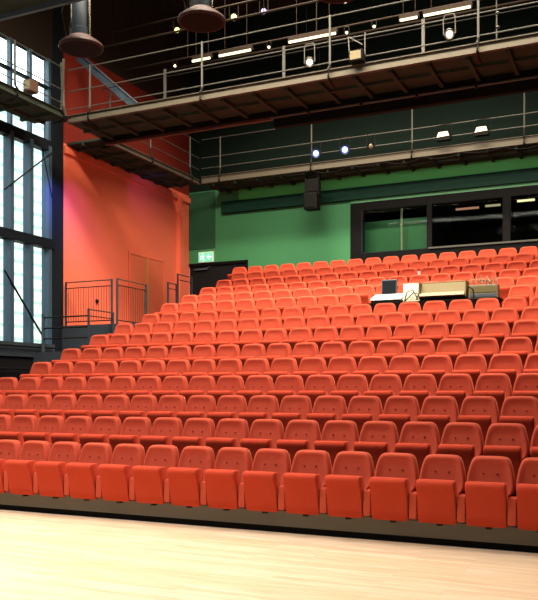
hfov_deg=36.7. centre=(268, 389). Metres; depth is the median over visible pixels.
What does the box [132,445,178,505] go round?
seat
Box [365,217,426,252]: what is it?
wall
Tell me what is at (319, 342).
seat cushion
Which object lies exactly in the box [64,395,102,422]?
seat
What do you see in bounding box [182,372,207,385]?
seat cushion
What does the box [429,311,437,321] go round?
seat cushion
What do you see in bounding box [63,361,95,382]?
seat
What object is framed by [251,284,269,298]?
seat
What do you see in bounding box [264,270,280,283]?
seat
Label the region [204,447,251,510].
seat
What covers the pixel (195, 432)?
seat
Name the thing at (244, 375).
seat cushion
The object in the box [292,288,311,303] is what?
seat
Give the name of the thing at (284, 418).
seat cushion
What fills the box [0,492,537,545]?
platform
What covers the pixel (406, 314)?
seat cushion
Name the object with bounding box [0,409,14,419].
seat cushion
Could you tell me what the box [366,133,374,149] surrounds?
spotlight
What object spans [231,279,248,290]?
seat
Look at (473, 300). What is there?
desk
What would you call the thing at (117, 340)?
seat
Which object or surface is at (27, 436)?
seat cushion
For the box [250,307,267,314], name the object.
seat cushion
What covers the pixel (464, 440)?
seat
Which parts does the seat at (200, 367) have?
backrest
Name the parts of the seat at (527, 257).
backrest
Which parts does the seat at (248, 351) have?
backrest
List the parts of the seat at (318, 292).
backrest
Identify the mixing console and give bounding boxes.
[418,280,468,300]
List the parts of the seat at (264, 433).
backrest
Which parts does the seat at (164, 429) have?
backrest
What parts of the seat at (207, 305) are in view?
backrest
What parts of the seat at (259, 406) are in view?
backrest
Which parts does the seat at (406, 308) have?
backrest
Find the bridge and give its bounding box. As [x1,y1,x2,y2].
[0,0,83,20]
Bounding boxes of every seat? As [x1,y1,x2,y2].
[0,377,17,399]
[0,394,27,419]
[0,395,3,408]
[0,414,11,431]
[0,415,37,446]
[0,439,21,492]
[5,377,39,399]
[5,440,50,495]
[14,394,51,420]
[20,362,51,382]
[23,415,64,447]
[28,377,62,400]
[35,441,80,498]
[39,395,76,421]
[41,362,73,382]
[50,416,92,450]
[51,348,81,366]
[51,377,86,399]
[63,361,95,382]
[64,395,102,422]
[66,442,111,500]
[72,348,102,366]
[75,376,110,401]
[79,416,121,448]
[81,335,109,351]
[85,361,118,381]
[91,395,129,422]
[93,347,123,365]
[98,443,144,502]
[100,376,135,401]
[101,334,129,353]
[107,323,133,338]
[108,360,141,382]
[109,417,151,453]
[115,347,145,367]
[118,395,157,424]
[121,333,150,352]
[125,376,161,402]
[127,323,153,338]
[132,360,165,382]
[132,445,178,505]
[134,314,159,328]
[137,346,168,366]
[140,417,182,455]
[143,332,171,352]
[147,322,173,337]
[147,395,185,425]
[152,376,187,402]
[153,313,178,326]
[154,303,178,318]
[157,359,190,383]
[160,346,191,366]
[164,332,193,352]
[167,446,214,507]
[168,321,193,338]
[172,302,196,318]
[172,418,215,458]
[173,312,198,326]
[176,395,215,427]
[177,295,197,308]
[179,376,215,405]
[182,359,215,385]
[184,345,215,366]
[187,331,216,352]
[188,320,215,337]
[191,301,215,317]
[193,311,218,327]
[196,294,215,307]
[197,287,215,300]
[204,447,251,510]
[205,418,248,460]
[207,375,243,406]
[207,395,246,430]
[208,359,242,384]
[209,344,240,368]
[210,319,236,338]
[210,330,239,351]
[211,300,234,317]
[213,310,238,326]
[215,280,231,292]
[215,286,233,299]
[215,293,234,306]
[227,267,246,279]
[230,299,254,315]
[231,272,246,284]
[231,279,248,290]
[232,318,259,337]
[233,285,250,297]
[233,329,262,352]
[234,292,252,306]
[234,344,265,367]
[235,309,259,326]
[235,358,269,386]
[237,375,273,406]
[239,395,278,431]
[240,419,283,463]
[242,448,290,513]
[246,266,262,278]
[248,271,263,283]
[249,278,265,291]
[250,298,274,314]
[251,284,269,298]
[253,291,272,305]
[257,317,282,338]
[257,328,287,352]
[258,308,280,325]
[260,343,291,367]
[263,265,278,275]
[263,358,297,384]
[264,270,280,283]
[267,276,283,289]
[267,375,303,407]
[270,283,287,297]
[271,297,295,315]
[272,395,311,434]
[273,290,291,305]
[276,420,320,466]
[279,264,294,274]
[280,307,302,325]
[281,269,297,282]
[282,316,305,336]
[282,328,312,352]
[283,450,331,515]
[285,275,301,288]
[287,342,318,367]
[288,282,306,295]
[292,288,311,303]
[292,296,316,315]
[292,357,326,387]
[296,262,311,273]
[298,268,314,281]
[298,375,335,410]
[302,315,329,335]
[303,274,319,287]
[303,306,325,324]
[306,395,346,434]
[308,281,325,295]
[308,327,338,352]
[312,261,328,273]
[313,287,331,304]
[314,295,338,313]
[314,341,346,367]
[314,420,358,467]
[316,267,332,280]
[321,273,338,286]
[322,356,356,386]
[325,451,374,518]
[326,305,348,324]
[327,279,345,294]
[327,314,354,335]
[329,260,345,272]
[331,374,368,409]
[333,286,352,302]
[334,265,350,279]
[334,326,364,351]
[336,294,360,312]
[340,272,357,285]
[342,396,382,437]
[343,341,374,367]
[347,259,362,271]
[347,278,365,293]
[349,304,371,323]
[352,264,369,277]
[352,313,379,336]
[353,356,387,389]
[354,285,374,303]
[354,421,398,471]
[359,270,377,284]
[362,325,391,353]
[364,374,401,410]
[365,257,380,269]
[367,277,385,292]
[369,452,418,522]
[371,263,388,276]
[372,284,380,296]
[372,340,404,368]
[373,303,396,323]
[378,312,406,336]
[379,269,397,279]
[379,396,419,438]
[382,256,399,268]
[385,355,419,390]
[389,276,407,287]
[390,261,407,275]
[390,324,420,352]
[395,421,439,476]
[397,302,420,321]
[398,282,414,293]
[399,268,417,282]
[399,374,436,413]
[401,255,417,267]
[403,339,434,369]
[405,311,432,334]
[409,260,427,270]
[409,274,428,282]
[416,454,465,525]
[417,396,458,443]
[418,355,452,390]
[419,323,449,352]
[420,253,436,266]
[420,266,438,280]
[423,301,446,321]
[429,259,447,272]
[431,273,450,281]
[433,310,460,334]
[434,338,466,369]
[435,374,473,414]
[438,422,483,480]
[439,252,456,264]
[440,265,459,279]
[448,299,472,320]
[449,322,479,351]
[450,257,468,271]
[452,354,486,390]
[453,272,473,280]
[457,396,499,444]
[458,251,475,263]
[461,309,489,333]
[462,264,481,278]
[465,456,517,529]
[466,337,499,369]
[467,278,488,298]
[470,256,489,270]
[473,373,511,422]
[475,298,499,319]
[476,270,496,283]
[478,249,496,262]
[479,321,510,351]
[483,423,528,481]
[484,262,504,277]
[487,354,522,392]
[490,308,518,333]
[491,255,510,268]
[492,277,513,304]
[498,248,516,260]
[498,269,520,284]
[500,337,532,372]
[500,396,537,454]
[502,297,527,319]
[506,261,526,275]
[508,285,533,306]
[511,320,537,352]
[512,373,537,399]
[513,253,532,267]
[516,276,537,296]
[516,457,537,532]
[519,246,537,259]
[520,306,537,319]
[522,268,537,276]
[524,353,537,372]
[529,260,537,267]
[530,296,537,306]
[530,425,537,456]
[534,340,537,352]
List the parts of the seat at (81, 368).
backrest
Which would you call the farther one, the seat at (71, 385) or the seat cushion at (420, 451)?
the seat at (71, 385)
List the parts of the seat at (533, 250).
backrest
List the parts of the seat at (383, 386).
backrest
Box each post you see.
[60,62,67,122]
[62,59,69,119]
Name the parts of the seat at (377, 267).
backrest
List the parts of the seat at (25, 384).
backrest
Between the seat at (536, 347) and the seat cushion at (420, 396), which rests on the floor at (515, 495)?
the seat at (536, 347)
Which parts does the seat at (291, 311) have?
backrest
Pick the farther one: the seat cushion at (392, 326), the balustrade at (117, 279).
the balustrade at (117, 279)
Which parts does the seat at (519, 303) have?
backrest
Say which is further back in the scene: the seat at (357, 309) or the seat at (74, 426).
the seat at (357, 309)
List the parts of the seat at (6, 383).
backrest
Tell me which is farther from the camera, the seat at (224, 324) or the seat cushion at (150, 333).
the seat cushion at (150, 333)
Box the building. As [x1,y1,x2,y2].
[0,111,43,342]
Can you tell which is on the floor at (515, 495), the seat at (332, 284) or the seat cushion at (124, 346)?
the seat at (332, 284)
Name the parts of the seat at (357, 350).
backrest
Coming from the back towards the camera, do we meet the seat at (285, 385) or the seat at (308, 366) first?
the seat at (308, 366)
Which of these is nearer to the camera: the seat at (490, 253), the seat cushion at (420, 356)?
the seat cushion at (420, 356)
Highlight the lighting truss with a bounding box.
[124,0,476,70]
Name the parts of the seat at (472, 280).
backrest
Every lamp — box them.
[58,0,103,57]
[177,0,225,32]
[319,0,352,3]
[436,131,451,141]
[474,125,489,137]
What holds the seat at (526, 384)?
on the floor at (515, 495)
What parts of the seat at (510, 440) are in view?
backrest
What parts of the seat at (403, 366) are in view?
backrest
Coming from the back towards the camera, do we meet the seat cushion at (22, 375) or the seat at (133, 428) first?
the seat cushion at (22, 375)
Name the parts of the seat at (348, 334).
backrest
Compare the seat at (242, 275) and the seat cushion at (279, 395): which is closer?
the seat cushion at (279, 395)
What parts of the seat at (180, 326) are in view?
backrest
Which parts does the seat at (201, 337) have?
backrest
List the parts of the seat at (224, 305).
backrest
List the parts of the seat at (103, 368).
backrest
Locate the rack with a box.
[469,275,499,298]
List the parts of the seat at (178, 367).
backrest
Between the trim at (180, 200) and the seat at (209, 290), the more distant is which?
the trim at (180, 200)
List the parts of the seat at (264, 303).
backrest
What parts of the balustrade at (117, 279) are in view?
post, handrail, post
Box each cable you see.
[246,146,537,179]
[495,0,499,38]
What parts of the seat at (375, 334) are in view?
backrest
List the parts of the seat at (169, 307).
backrest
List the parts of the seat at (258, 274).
backrest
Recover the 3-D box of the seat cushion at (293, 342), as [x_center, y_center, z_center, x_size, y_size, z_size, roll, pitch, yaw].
[0.500,-0.738,16.092,0.430,0.506,0.218,0,0,25]
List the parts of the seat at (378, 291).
backrest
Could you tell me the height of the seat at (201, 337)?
0.795 m
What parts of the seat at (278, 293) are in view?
backrest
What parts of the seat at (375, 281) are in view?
backrest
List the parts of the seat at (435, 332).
backrest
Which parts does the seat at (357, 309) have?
backrest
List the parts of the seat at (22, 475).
backrest, armrest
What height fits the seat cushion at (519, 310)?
0.506 m
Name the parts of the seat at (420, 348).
backrest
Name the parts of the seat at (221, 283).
backrest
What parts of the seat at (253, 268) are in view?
backrest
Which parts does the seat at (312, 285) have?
backrest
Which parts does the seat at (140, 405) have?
backrest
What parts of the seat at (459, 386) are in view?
backrest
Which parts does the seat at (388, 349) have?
backrest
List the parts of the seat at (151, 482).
backrest, armrest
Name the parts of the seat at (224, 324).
backrest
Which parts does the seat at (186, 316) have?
backrest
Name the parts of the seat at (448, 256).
backrest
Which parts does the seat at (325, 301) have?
backrest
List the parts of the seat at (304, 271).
backrest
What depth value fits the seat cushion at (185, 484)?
10.51 m
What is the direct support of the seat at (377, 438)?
on the floor at (515, 495)
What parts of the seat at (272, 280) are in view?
backrest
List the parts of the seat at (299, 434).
backrest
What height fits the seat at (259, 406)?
0.795 m
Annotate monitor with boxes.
[381,279,397,294]
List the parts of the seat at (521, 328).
backrest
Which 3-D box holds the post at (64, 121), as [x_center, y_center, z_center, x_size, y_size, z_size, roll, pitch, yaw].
[-5.226,-7.520,20.524,0.140,1.440,0.225,0,0,25]
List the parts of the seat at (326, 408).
backrest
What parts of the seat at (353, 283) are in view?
backrest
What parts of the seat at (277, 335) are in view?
backrest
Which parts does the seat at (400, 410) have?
backrest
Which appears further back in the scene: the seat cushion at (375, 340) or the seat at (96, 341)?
the seat at (96, 341)
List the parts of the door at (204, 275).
frame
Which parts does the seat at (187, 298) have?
backrest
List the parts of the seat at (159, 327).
backrest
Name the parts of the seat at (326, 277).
backrest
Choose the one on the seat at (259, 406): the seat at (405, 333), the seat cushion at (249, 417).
the seat cushion at (249, 417)
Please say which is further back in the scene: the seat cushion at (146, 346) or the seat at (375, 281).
the seat at (375, 281)
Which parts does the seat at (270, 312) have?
backrest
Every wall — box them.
[0,0,189,381]
[189,0,537,269]
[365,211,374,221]
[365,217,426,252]
[375,197,537,244]
[434,204,450,246]
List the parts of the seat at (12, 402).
backrest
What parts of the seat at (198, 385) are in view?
backrest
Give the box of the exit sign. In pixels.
[198,251,213,262]
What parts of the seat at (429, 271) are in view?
backrest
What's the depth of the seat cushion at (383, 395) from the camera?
12.32 m
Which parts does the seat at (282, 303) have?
backrest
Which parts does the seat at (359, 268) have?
backrest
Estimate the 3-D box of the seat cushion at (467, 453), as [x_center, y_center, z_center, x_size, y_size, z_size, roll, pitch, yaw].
[2.328,0.932,10.029,0.430,0.506,0.218,0,0,25]
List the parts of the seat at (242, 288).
backrest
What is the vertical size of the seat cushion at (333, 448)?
0.506 m
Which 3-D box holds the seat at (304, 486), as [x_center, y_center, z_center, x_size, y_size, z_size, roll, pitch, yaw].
[0.483,1.157,9.985,0.592,0.795,0.504,0,0,25]
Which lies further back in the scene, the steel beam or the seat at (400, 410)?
the steel beam
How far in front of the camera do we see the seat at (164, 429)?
12.07 m
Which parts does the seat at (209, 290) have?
backrest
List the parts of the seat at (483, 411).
backrest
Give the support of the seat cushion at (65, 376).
on the seat at (81, 368)
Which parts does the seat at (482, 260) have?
backrest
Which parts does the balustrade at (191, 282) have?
post, post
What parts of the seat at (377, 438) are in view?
backrest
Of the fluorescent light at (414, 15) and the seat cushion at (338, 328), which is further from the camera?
the fluorescent light at (414, 15)
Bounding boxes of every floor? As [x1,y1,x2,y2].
[0,509,537,599]
[6,455,530,526]
[33,323,135,363]
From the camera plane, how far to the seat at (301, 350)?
15.22 m
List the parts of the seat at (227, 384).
backrest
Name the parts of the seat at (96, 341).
backrest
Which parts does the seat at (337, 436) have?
backrest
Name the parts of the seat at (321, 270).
backrest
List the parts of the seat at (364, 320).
backrest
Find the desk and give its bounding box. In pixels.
[368,297,502,312]
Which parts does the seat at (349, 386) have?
backrest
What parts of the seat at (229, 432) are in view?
backrest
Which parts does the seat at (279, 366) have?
backrest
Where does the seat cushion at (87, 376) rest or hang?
on the seat at (103, 368)
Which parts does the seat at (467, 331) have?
backrest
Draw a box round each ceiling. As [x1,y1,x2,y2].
[152,0,312,19]
[374,195,537,211]
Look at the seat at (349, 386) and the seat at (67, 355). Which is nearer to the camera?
the seat at (349, 386)
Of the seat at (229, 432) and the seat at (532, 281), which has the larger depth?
the seat at (532, 281)
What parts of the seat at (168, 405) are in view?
backrest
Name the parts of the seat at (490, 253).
backrest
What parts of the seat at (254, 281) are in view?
backrest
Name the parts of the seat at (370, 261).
backrest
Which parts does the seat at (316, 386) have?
backrest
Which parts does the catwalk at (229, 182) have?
post, handrail, handrail, handrail, post, post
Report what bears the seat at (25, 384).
on the floor at (515, 495)
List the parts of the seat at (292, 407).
backrest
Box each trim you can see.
[0,504,537,552]
[63,146,190,203]
[177,195,182,302]
[221,167,537,213]
[239,155,537,199]
[350,181,537,203]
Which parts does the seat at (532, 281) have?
backrest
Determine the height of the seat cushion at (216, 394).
0.506 m
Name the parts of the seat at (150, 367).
backrest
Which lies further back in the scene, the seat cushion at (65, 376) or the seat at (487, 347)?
the seat cushion at (65, 376)
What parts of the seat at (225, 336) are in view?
backrest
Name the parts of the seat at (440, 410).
backrest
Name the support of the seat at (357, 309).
on the floor at (515, 495)
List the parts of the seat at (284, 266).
backrest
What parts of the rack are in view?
panel, panel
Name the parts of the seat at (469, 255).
backrest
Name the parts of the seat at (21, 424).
backrest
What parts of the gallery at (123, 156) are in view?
handrail, handrail, handrail, post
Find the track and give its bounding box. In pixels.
[270,75,537,118]
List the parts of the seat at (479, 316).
backrest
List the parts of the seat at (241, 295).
backrest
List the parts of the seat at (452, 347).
backrest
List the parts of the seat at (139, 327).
backrest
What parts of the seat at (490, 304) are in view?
backrest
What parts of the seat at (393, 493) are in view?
backrest, armrest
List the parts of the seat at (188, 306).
backrest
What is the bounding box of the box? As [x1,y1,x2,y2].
[403,283,419,301]
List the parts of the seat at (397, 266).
backrest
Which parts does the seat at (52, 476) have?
backrest, armrest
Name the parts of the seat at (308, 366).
backrest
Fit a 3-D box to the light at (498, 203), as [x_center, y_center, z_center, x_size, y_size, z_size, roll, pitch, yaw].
[6.860,-5.915,24.818,0.450,0.609,0.100,0,0,25]
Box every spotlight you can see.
[173,18,180,33]
[229,6,238,21]
[259,0,266,15]
[304,43,314,66]
[311,141,320,157]
[339,136,349,153]
[348,32,365,64]
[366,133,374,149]
[371,20,376,28]
[443,13,455,39]
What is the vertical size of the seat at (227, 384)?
0.795 m
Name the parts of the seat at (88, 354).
backrest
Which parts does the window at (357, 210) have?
trim, sill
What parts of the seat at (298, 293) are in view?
backrest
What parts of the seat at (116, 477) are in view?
backrest, armrest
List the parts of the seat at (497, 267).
backrest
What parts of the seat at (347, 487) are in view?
backrest, armrest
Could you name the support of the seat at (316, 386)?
on the floor at (515, 495)
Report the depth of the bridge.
15.78 m
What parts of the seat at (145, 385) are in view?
backrest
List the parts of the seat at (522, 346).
backrest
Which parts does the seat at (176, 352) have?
backrest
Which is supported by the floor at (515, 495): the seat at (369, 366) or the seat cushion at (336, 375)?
the seat at (369, 366)
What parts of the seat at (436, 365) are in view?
backrest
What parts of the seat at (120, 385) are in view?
backrest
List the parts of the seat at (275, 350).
backrest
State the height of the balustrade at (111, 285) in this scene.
1.200 m
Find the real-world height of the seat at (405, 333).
0.795 m
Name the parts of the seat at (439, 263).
backrest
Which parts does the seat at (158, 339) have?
backrest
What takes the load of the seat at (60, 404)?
on the floor at (515, 495)
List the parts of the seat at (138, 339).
backrest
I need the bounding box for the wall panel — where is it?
[189,191,214,249]
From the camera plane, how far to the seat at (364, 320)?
16.66 m
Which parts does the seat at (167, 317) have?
backrest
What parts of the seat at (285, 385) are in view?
backrest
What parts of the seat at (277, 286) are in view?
backrest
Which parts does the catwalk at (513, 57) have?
post, post, post, handrail, post, handrail, handrail, handrail, handrail, post, post, post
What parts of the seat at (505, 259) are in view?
backrest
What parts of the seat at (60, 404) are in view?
backrest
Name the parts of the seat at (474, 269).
backrest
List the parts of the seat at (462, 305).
backrest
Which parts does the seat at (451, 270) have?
backrest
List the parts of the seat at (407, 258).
backrest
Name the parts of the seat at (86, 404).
backrest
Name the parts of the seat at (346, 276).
backrest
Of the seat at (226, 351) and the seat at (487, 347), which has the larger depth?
the seat at (226, 351)
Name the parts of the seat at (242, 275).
backrest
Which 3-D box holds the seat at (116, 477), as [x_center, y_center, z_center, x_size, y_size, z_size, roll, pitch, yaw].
[-2.011,1.157,11.143,0.592,0.795,0.504,0,0,25]
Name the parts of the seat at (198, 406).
backrest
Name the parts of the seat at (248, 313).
backrest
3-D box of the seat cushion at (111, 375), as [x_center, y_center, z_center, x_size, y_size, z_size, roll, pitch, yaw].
[-2.859,-0.058,15.600,0.430,0.506,0.218,0,0,25]
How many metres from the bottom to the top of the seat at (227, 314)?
0.795 m
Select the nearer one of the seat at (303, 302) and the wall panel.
the seat at (303, 302)
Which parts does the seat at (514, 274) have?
backrest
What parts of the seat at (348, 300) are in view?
backrest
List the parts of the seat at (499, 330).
backrest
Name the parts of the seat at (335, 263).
backrest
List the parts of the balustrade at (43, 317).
post, handrail, handrail, handrail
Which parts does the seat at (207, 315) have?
backrest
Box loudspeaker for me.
[304,173,320,211]
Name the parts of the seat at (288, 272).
backrest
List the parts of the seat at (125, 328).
backrest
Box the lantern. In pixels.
[23,72,37,94]
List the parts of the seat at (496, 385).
backrest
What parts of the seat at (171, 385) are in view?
backrest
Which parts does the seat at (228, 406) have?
backrest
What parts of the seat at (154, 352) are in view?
backrest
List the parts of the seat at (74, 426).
backrest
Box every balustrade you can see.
[41,314,86,351]
[65,279,112,325]
[87,308,113,344]
[116,278,146,323]
[167,282,176,303]
[177,273,192,303]
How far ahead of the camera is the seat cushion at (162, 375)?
15.07 m
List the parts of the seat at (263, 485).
backrest, armrest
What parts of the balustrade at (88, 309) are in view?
post, post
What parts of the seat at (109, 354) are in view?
backrest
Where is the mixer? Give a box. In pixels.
[370,294,402,302]
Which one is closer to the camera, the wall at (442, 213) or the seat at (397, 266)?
the seat at (397, 266)
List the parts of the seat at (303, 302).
backrest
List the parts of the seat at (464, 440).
backrest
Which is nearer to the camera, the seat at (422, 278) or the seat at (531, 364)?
the seat at (531, 364)
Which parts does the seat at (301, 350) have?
backrest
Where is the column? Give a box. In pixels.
[44,6,62,351]
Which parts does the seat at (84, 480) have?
backrest, armrest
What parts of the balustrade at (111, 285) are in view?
post, handrail, post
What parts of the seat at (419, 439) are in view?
backrest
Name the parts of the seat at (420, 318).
backrest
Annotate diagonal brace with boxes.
[75,57,137,103]
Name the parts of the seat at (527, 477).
backrest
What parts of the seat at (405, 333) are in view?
backrest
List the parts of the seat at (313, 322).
backrest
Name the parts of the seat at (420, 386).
backrest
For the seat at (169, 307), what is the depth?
20.99 m
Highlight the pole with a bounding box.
[401,208,402,249]
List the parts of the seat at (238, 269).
backrest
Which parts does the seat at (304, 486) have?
backrest, armrest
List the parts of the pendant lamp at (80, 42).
arm, lamp shade, arm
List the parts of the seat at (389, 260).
backrest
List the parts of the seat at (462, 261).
backrest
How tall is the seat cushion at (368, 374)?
0.506 m
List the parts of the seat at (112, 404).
backrest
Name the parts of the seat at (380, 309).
backrest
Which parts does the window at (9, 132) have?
sill, brace rod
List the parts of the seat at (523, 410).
backrest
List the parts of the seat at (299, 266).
backrest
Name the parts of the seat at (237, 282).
backrest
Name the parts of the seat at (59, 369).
backrest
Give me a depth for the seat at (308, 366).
14.18 m
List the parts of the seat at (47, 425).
backrest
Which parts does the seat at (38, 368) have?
backrest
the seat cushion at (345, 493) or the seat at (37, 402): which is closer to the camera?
the seat cushion at (345, 493)
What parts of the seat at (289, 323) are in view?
backrest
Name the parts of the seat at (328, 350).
backrest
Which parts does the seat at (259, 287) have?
backrest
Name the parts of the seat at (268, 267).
backrest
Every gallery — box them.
[0,33,64,124]
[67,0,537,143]
[67,89,199,187]
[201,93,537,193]
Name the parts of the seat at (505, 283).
backrest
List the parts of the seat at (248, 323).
backrest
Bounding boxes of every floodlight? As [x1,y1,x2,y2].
[436,123,451,141]
[474,118,490,137]
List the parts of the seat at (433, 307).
backrest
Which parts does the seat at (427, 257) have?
backrest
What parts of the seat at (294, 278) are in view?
backrest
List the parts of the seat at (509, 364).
backrest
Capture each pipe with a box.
[0,344,54,369]
[103,0,320,47]
[105,118,272,145]
[108,0,257,33]
[146,0,530,74]
[184,0,319,93]
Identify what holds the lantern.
attached to the gallery at (14, 101)
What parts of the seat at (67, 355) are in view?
backrest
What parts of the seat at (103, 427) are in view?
backrest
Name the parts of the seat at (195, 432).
backrest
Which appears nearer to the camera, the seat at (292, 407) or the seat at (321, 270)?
the seat at (292, 407)
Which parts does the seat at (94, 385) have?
backrest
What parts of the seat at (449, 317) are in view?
backrest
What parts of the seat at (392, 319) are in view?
backrest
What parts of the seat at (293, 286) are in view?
backrest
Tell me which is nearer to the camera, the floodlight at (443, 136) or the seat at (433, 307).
the seat at (433, 307)
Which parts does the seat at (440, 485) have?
backrest, armrest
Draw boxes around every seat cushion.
[0,390,5,399]
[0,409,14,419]
[0,431,23,446]
[0,459,5,492]
[5,390,28,399]
[5,460,35,494]
[14,409,39,419]
[20,374,40,382]
[23,432,51,443]
[28,390,51,397]
[35,461,66,496]
[39,410,65,419]
[41,374,63,381]
[50,433,79,444]
[51,360,71,366]
[51,390,74,399]
[63,374,85,379]
[64,410,91,419]
[66,462,98,499]
[72,359,92,366]
[75,390,99,401]
[79,434,109,448]
[81,345,100,351]
[85,373,108,381]
[91,410,118,422]
[93,359,114,365]
[98,464,131,501]
[100,390,125,401]
[101,344,121,353]
[108,373,131,382]
[109,435,139,453]
[115,359,135,367]
[118,411,146,424]
[121,344,142,352]
[125,390,151,402]
[132,373,156,382]
[132,465,166,503]
[137,358,159,366]
[140,436,171,455]
[143,343,163,352]
[147,332,160,337]
[147,411,175,425]
[152,390,178,402]
[154,312,170,318]
[157,373,181,383]
[160,358,182,366]
[164,343,185,352]
[167,467,202,506]
[168,331,184,338]
[172,311,189,318]
[172,436,203,458]
[176,412,205,427]
[179,391,206,405]
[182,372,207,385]
[184,357,206,366]
[187,342,208,352]
[188,330,205,337]
[191,310,207,317]
[204,469,240,509]
[205,437,238,460]
[207,391,234,406]
[207,412,236,430]
[208,372,233,384]
[209,357,231,368]
[210,330,222,338]
[210,341,231,351]
[211,309,227,317]
[230,308,246,315]
[232,329,247,337]
[233,341,255,352]
[234,356,257,367]
[235,372,261,386]
[237,391,264,406]
[239,412,269,431]
[240,438,273,463]
[242,471,279,511]
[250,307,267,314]
[257,328,274,338]
[257,340,280,352]
[260,356,283,367]
[263,372,289,384]
[267,391,295,407]
[271,306,288,315]
[272,413,302,434]
[276,439,310,466]
[282,327,297,336]
[282,339,305,352]
[283,473,320,514]
[287,355,310,367]
[292,305,310,315]
[292,371,318,387]
[298,391,327,410]
[302,326,321,335]
[306,413,337,434]
[308,339,331,352]
[314,304,332,313]
[314,355,339,367]
[314,440,349,467]
[322,371,348,386]
[325,475,363,517]
[327,325,346,335]
[331,391,360,409]
[334,338,358,351]
[336,303,355,312]
[342,414,374,437]
[343,354,367,367]
[352,314,359,323]
[352,324,371,336]
[353,371,380,389]
[354,442,389,471]
[359,294,369,303]
[362,337,385,353]
[364,391,394,410]
[369,477,409,520]
[372,354,397,368]
[378,313,384,323]
[378,324,398,336]
[379,414,411,438]
[385,370,412,390]
[390,336,414,352]
[395,443,431,476]
[399,391,430,413]
[403,353,428,369]
[404,312,410,321]
[405,323,427,334]
[416,479,456,524]
[417,415,451,443]
[418,370,446,390]
[419,335,443,352]
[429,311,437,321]
[433,322,455,334]
[434,352,460,369]
[435,391,466,414]
[438,444,475,480]
[449,335,473,351]
[452,370,481,390]
[457,310,465,320]
[457,415,492,444]
[461,321,484,333]
[465,481,507,527]
[466,352,493,369]
[473,391,505,422]
[479,334,505,351]
[483,445,521,481]
[486,309,494,319]
[487,369,517,392]
[490,320,514,333]
[500,286,510,304]
[500,351,527,372]
[500,416,534,454]
[508,295,529,306]
[511,333,537,352]
[512,391,537,399]
[515,308,523,319]
[516,483,537,530]
[524,369,537,372]
[530,285,536,296]
[531,447,537,456]
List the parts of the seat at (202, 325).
backrest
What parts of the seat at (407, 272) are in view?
backrest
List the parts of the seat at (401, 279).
backrest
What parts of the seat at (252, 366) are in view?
backrest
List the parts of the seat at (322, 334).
backrest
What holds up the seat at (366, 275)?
on the floor at (515, 495)
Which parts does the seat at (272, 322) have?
backrest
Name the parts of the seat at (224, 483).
backrest, armrest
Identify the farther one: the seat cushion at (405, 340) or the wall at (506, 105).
the wall at (506, 105)
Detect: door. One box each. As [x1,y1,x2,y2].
[128,251,164,322]
[189,260,247,295]
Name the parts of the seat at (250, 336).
backrest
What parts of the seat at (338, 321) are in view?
backrest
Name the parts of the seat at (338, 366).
backrest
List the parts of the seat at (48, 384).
backrest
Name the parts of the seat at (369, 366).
backrest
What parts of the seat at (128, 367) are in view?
backrest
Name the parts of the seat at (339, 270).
backrest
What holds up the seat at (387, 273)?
on the floor at (515, 495)
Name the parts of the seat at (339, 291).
backrest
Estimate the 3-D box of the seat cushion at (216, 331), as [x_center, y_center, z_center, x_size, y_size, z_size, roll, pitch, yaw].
[-1.085,-1.058,17.831,0.430,0.506,0.218,0,0,25]
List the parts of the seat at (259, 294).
backrest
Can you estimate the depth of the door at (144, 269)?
25.86 m
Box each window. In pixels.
[0,37,54,356]
[350,185,537,263]
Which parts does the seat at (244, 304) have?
backrest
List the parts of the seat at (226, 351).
backrest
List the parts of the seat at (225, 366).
backrest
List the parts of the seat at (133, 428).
backrest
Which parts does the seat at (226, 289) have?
backrest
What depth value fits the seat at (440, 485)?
9.18 m
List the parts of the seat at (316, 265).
backrest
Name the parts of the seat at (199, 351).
backrest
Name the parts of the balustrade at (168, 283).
post, post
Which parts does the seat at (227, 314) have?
backrest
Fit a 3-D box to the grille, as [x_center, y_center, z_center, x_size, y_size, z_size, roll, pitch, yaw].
[1.263,-5.840,25.029,0.360,0.420,0.020,0,0,25]
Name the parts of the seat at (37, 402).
backrest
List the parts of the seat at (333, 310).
backrest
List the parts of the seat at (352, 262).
backrest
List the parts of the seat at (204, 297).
backrest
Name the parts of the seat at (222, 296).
backrest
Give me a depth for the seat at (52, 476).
11.48 m
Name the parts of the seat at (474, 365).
backrest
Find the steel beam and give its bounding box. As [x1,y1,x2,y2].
[273,78,537,128]
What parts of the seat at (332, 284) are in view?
backrest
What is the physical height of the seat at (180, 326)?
0.795 m
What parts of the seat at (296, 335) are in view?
backrest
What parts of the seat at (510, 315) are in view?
backrest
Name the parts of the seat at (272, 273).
backrest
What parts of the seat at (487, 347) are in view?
backrest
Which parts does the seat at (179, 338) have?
backrest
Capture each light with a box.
[192,33,212,61]
[219,45,252,56]
[288,0,337,43]
[399,12,418,21]
[423,1,472,16]
[456,201,478,210]
[485,200,500,206]
[517,196,534,201]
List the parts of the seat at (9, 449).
armrest, backrest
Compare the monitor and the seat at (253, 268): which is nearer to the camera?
the monitor
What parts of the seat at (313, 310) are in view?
backrest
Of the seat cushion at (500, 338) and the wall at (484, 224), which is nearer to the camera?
the seat cushion at (500, 338)
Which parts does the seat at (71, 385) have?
backrest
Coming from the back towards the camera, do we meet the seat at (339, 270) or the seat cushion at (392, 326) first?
the seat at (339, 270)
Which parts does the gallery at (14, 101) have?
post, handrail, handrail, handrail, post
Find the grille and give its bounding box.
[304,193,314,207]
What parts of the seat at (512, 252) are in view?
backrest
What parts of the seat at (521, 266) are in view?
backrest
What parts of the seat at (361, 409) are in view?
backrest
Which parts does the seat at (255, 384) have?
backrest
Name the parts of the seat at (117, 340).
backrest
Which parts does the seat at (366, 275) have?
backrest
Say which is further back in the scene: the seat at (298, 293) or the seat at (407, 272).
the seat at (407, 272)
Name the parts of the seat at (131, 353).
backrest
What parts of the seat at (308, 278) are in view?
backrest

